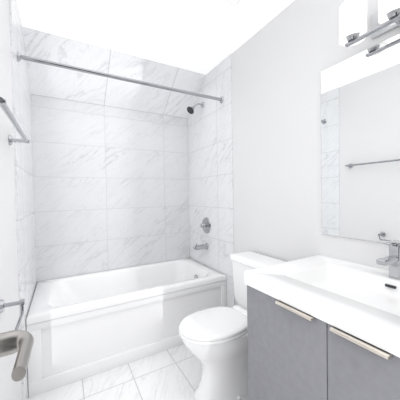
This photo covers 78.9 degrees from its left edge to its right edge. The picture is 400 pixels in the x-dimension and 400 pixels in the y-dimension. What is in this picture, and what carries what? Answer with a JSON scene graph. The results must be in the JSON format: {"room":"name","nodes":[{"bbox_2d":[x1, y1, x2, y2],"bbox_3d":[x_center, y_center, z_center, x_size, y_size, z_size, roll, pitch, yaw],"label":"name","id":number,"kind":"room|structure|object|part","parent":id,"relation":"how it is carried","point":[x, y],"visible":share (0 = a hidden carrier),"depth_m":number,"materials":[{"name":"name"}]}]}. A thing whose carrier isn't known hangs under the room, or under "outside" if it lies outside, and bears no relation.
{"room":"bathroom","nodes":[
{"label":"bathroom","id":0,"kind":"room"},
{"bbox_2d":[0,0,21,399],"bbox_3d":[-0.801,0.009,0.856,0.100,2.440,3.027,-2,1,-29],"label":"wall","id":1,"kind":"structure","parent":0,"point":[10,389],"depth_m":1.15,"materials":[{"name":"paint"}]},
{"bbox_2d":[0,299,24,329],"bbox_3d":[-0.721,0.434,0.922,0.078,0.077,0.196,-2,1,-29],"label":"paper holder","id":2,"kind":"object","parent":1,"relation":"attached to","point":[4,305],"visible":0.96,"depth_m":0.97,"materials":[{"name":"silver metal"}]},
{"bbox_3d":[-0.757,0.421,0.985,0.058,0.016,0.016,-2,1,-29],"label":"post","id":3,"kind":"part","parent":2,"relation":"part of","materials":[{"name":"silver metal"}]},
{"bbox_3d":[-0.691,0.447,0.928,0.012,0.051,0.176,-2,1,-29],"label":"arm","id":4,"kind":"part","parent":2,"relation":"part of"},
{"bbox_3d":[-0.730,0.420,1.000,0.016,0.024,0.024,-2,1,-29],"label":"knob","id":5,"kind":"part","parent":2,"relation":"part of","materials":[{"name":"silver metal"}]},
{"bbox_2d":[0,97,29,144],"bbox_3d":[-0.774,-0.300,0.983,0.082,0.052,0.652,-2,1,-29],"label":"towel rail","id":6,"kind":"object","parent":1,"relation":"attached to","point":[8,113],"visible":1,"depth_m":0.94,"materials":[{"name":"silver metal"}]},
{"bbox_3d":[-0.623,-0.297,0.724,0.072,0.019,0.019,-2,1,-29],"label":"post","id":7,"kind":"part","parent":6,"relation":"part of","materials":[{"name":"silver metal"}]},
{"bbox_3d":[-0.917,-0.303,1.246,0.072,0.019,0.019,-2,1,-29],"label":"post","id":8,"kind":"part","parent":6,"relation":"part of","materials":[{"name":"silver metal"}]},
{"bbox_2d":[9,0,36,399],"bbox_3d":[-1.226,-0.002,1.724,0.010,2.440,0.877,-2,1,-29],"label":"tile","id":9,"kind":"structure","parent":1,"relation":"attached to","point":[24,195],"depth_m":1.54,"materials":[{"name":"tile"}]},
{"bbox_2d":[17,51,223,102],"bbox_3d":[-0.455,-0.893,1.847,1.497,0.060,0.060,-2,1,-29],"label":"shower rail","id":10,"kind":"object","parent":9,"relation":"attached to","point":[60,65],"visible":1,"depth_m":1.73,"materials":[{"name":"silver metal"}]},
{"bbox_2d":[22,26,205,118],"bbox_3d":[-0.697,-1.082,2.267,1.500,0.319,0.426,-2,1,-29],"label":"tile","id":11,"kind":"structure","parent":0,"point":[57,82],"depth_m":2.17,"materials":[{"name":"tile"}]},
{"bbox_2d":[28,344,247,399],"bbox_3d":[-0.073,1.258,1.280,1.720,0.100,3.027,-2,1,-29],"label":"floor","id":12,"kind":"structure","parent":0,"point":[174,373],"depth_m":1.61,"materials":[{"name":"tile"}]},
{"bbox_2d":[26,258,225,397],"bbox_3d":[-0.586,0.948,2.175,1.496,0.500,0.734,-2,1,-29],"label":"bathtub","id":13,"kind":"object","parent":12,"relation":"on","point":[80,327],"visible":0.88,"depth_m":1.83,"materials":[{"name":"white ceramic"}]},
{"bbox_2d":[179,251,287,399],"bbox_3d":[0.204,0.802,1.553,0.715,0.791,0.468,-2,1,-29],"label":"toilet","id":14,"kind":"object","parent":12,"relation":"on","point":[215,340],"visible":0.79,"depth_m":1.44,"materials":[{"name":"white ceramic"}]},
{"bbox_3d":[0.086,0.768,1.486,0.445,0.018,0.344,-2,1,-29],"label":"seat","id":15,"kind":"part","parent":14,"relation":"part of","materials":[{"name":"white ceramic"}]},
{"bbox_3d":[0.086,0.744,1.486,0.441,0.026,0.340,-2,1,-29],"label":"lid","id":16,"kind":"part","parent":14,"relation":"part of","materials":[{"name":"white ceramic"}]},
{"bbox_2d":[244,240,399,399],"bbox_3d":[0.649,0.689,0.929,0.572,1.029,0.808,-2,1,-29],"label":"bathroom vanity","id":17,"kind":"object","parent":12,"relation":"on","point":[320,327],"visible":1,"depth_m":0.90,"materials":[{"name":"grey wood"}]},
{"bbox_3d":[0.330,0.751,0.979,0.018,0.704,0.396,-2,1,-29],"label":"door","id":18,"kind":"part","parent":17,"relation":"part of","materials":[{"name":"grey wood"}]},
{"bbox_3d":[0.345,0.404,0.894,0.021,0.011,0.160,-2,1,-29],"label":"handle","id":19,"kind":"part","parent":17,"relation":"part of","materials":[{"name":"white metal"}]},
{"bbox_3d":[0.455,0.406,0.699,0.021,0.011,0.160,-2,1,-29],"label":"handle","id":20,"kind":"part","parent":17,"relation":"part of","materials":[{"name":"white metal"}]},
{"bbox_3d":[0.525,0.755,0.631,0.018,0.704,0.396,-2,1,-29],"label":"door","id":21,"kind":"part","parent":17,"relation":"part of","materials":[{"name":"grey wood"}]},
{"bbox_2d":[376,240,399,279],"bbox_3d":[0.768,0.249,0.985,0.144,0.155,0.038,-2,1,-29],"label":"faucet","id":22,"kind":"object","parent":17,"relation":"on","point":[393,260],"depth_m":0.99,"materials":[{"name":"silver metal"}]},
{"bbox_2d":[16,0,293,74],"bbox_3d":[-0.116,-1.281,1.226,1.720,0.100,3.027,-2,1,-29],"label":"ceiling","id":23,"kind":"structure","parent":0,"point":[205,37],"depth_m":1.71,"materials":[{"name":"paint"}]},
{"bbox_2d":[218,0,241,7],"bbox_3d":[0.167,-1.228,1.355,0.308,0.019,0.308,-2,1,-29],"label":"ceiling vent","id":24,"kind":"object","parent":23,"relation":"in","point":[235,2],"visible":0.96,"depth_m":1.51,"materials":[{"name":"white plastic"}]},
{"bbox_2d":[231,0,399,307],"bbox_3d":[0.611,-0.032,1.650,0.100,2.440,3.027,-2,1,-29],"label":"wall","id":25,"kind":"structure","parent":0,"point":[284,58],"depth_m":1.59,"materials":[{"name":"paint"}]},
{"bbox_2d":[187,54,234,307],"bbox_3d":[0.081,-0.040,2.480,0.010,2.440,0.841,-2,1,-29],"label":"tile","id":26,"kind":"structure","parent":25,"relation":"attached to","point":[210,153],"depth_m":2.36,"materials":[{"name":"tile"}]},
{"bbox_2d":[187,102,203,113],"bbox_3d":[-0.045,-0.937,2.458,0.182,0.142,0.083,-2,1,-29],"label":"shower head","id":27,"kind":"object","parent":26,"relation":"attached to","point":[190,109],"visible":1,"depth_m":2.44},
{"bbox_3d":[-0.022,-0.964,2.479,0.101,0.052,0.017,-2,1,-29],"label":"arm","id":28,"kind":"part","parent":27,"relation":"part of"},
{"bbox_2d":[193,243,207,249],"bbox_3d":[0.001,0.475,2.474,0.158,0.074,0.068,-2,1,-29],"label":"tub spout","id":29,"kind":"object","parent":26,"relation":"attached to","point":[201,246],"visible":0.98,"depth_m":2.46,"materials":[{"name":"silver metal"}]},
{"bbox_2d":[200,217,210,232],"bbox_3d":[0.040,0.261,2.491,0.062,0.164,0.168,-2,1,-29],"label":"valve","id":30,"kind":"object","parent":26,"relation":"attached to","point":[205,225],"visible":1,"depth_m":2.47,"materials":[{"name":"silver metal"}]},
{"bbox_3d":[0.047,0.271,2.449,0.020,0.035,0.088,-2,1,-29],"label":"lever","id":31,"kind":"part","parent":30,"relation":"part of","materials":[{"name":"silver metal"}]},
{"bbox_2d":[321,33,399,242],"bbox_3d":[0.884,-0.261,1.041,0.006,0.917,0.784,-2,1,-29],"label":"mirror","id":32,"kind":"object","parent":25,"relation":"attached to","point":[360,135],"visible":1,"depth_m":1.19,"materials":[{"name":"clear glass"}]},
{"bbox_2d":[339,0,399,46],"bbox_3d":[0.809,-0.815,0.996,0.153,0.175,0.440,-2,1,-29],"label":"sconce","id":33,"kind":"object","parent":25,"relation":"attached to","point":[385,18],"visible":1,"depth_m":1.08,"materials":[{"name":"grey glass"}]},
{"bbox_3d":[0.709,-0.824,1.129,0.110,0.159,0.110,-2,1,-29],"label":"lamp shade","id":34,"kind":"part","parent":33,"relation":"part of","materials":[{"name":"white glass"}]},
{"bbox_3d":[0.790,-0.822,0.985,0.110,0.159,0.110,-2,1,-29],"label":"lamp shade","id":35,"kind":"part","parent":33,"relation":"part of","materials":[{"name":"white glass"}]},
{"bbox_3d":[0.833,-0.734,1.010,0.076,0.010,0.016,-2,1,-29],"label":"arm","id":36,"kind":"part","parent":33,"relation":"part of"},
{"bbox_3d":[-0.813,-0.026,2.528,1.520,2.440,0.100,-2,1,-29],"label":"wall","id":37,"kind":"structure","parent":0,"visible":0},
{"bbox_2d":[31,95,189,282],"bbox_3d":[-0.786,-0.025,2.480,1.520,2.440,0.010,-2,1,-29],"label":"tile","id":38,"kind":"structure","parent":37,"relation":"attached to","point":[111,188],"depth_m":2.39,"materials":[{"name":"tile"}]},
{"bbox_3d":[-0.334,0.232,0.378,0.010,0.066,0.066,-2,1,-29],"label":"rose","id":39,"kind":"object","parent":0,"visible":0},
{"bbox_2d":[0,330,33,381],"bbox_3d":[-0.286,0.231,0.362,0.061,0.037,0.103,-2,1,-29],"label":"door lever","id":40,"kind":"object","parent":39,"relation":"attached to","point":[21,342],"visible":1,"depth_m":0.38,"materials":[{"name":"silver metal"}]}
]}

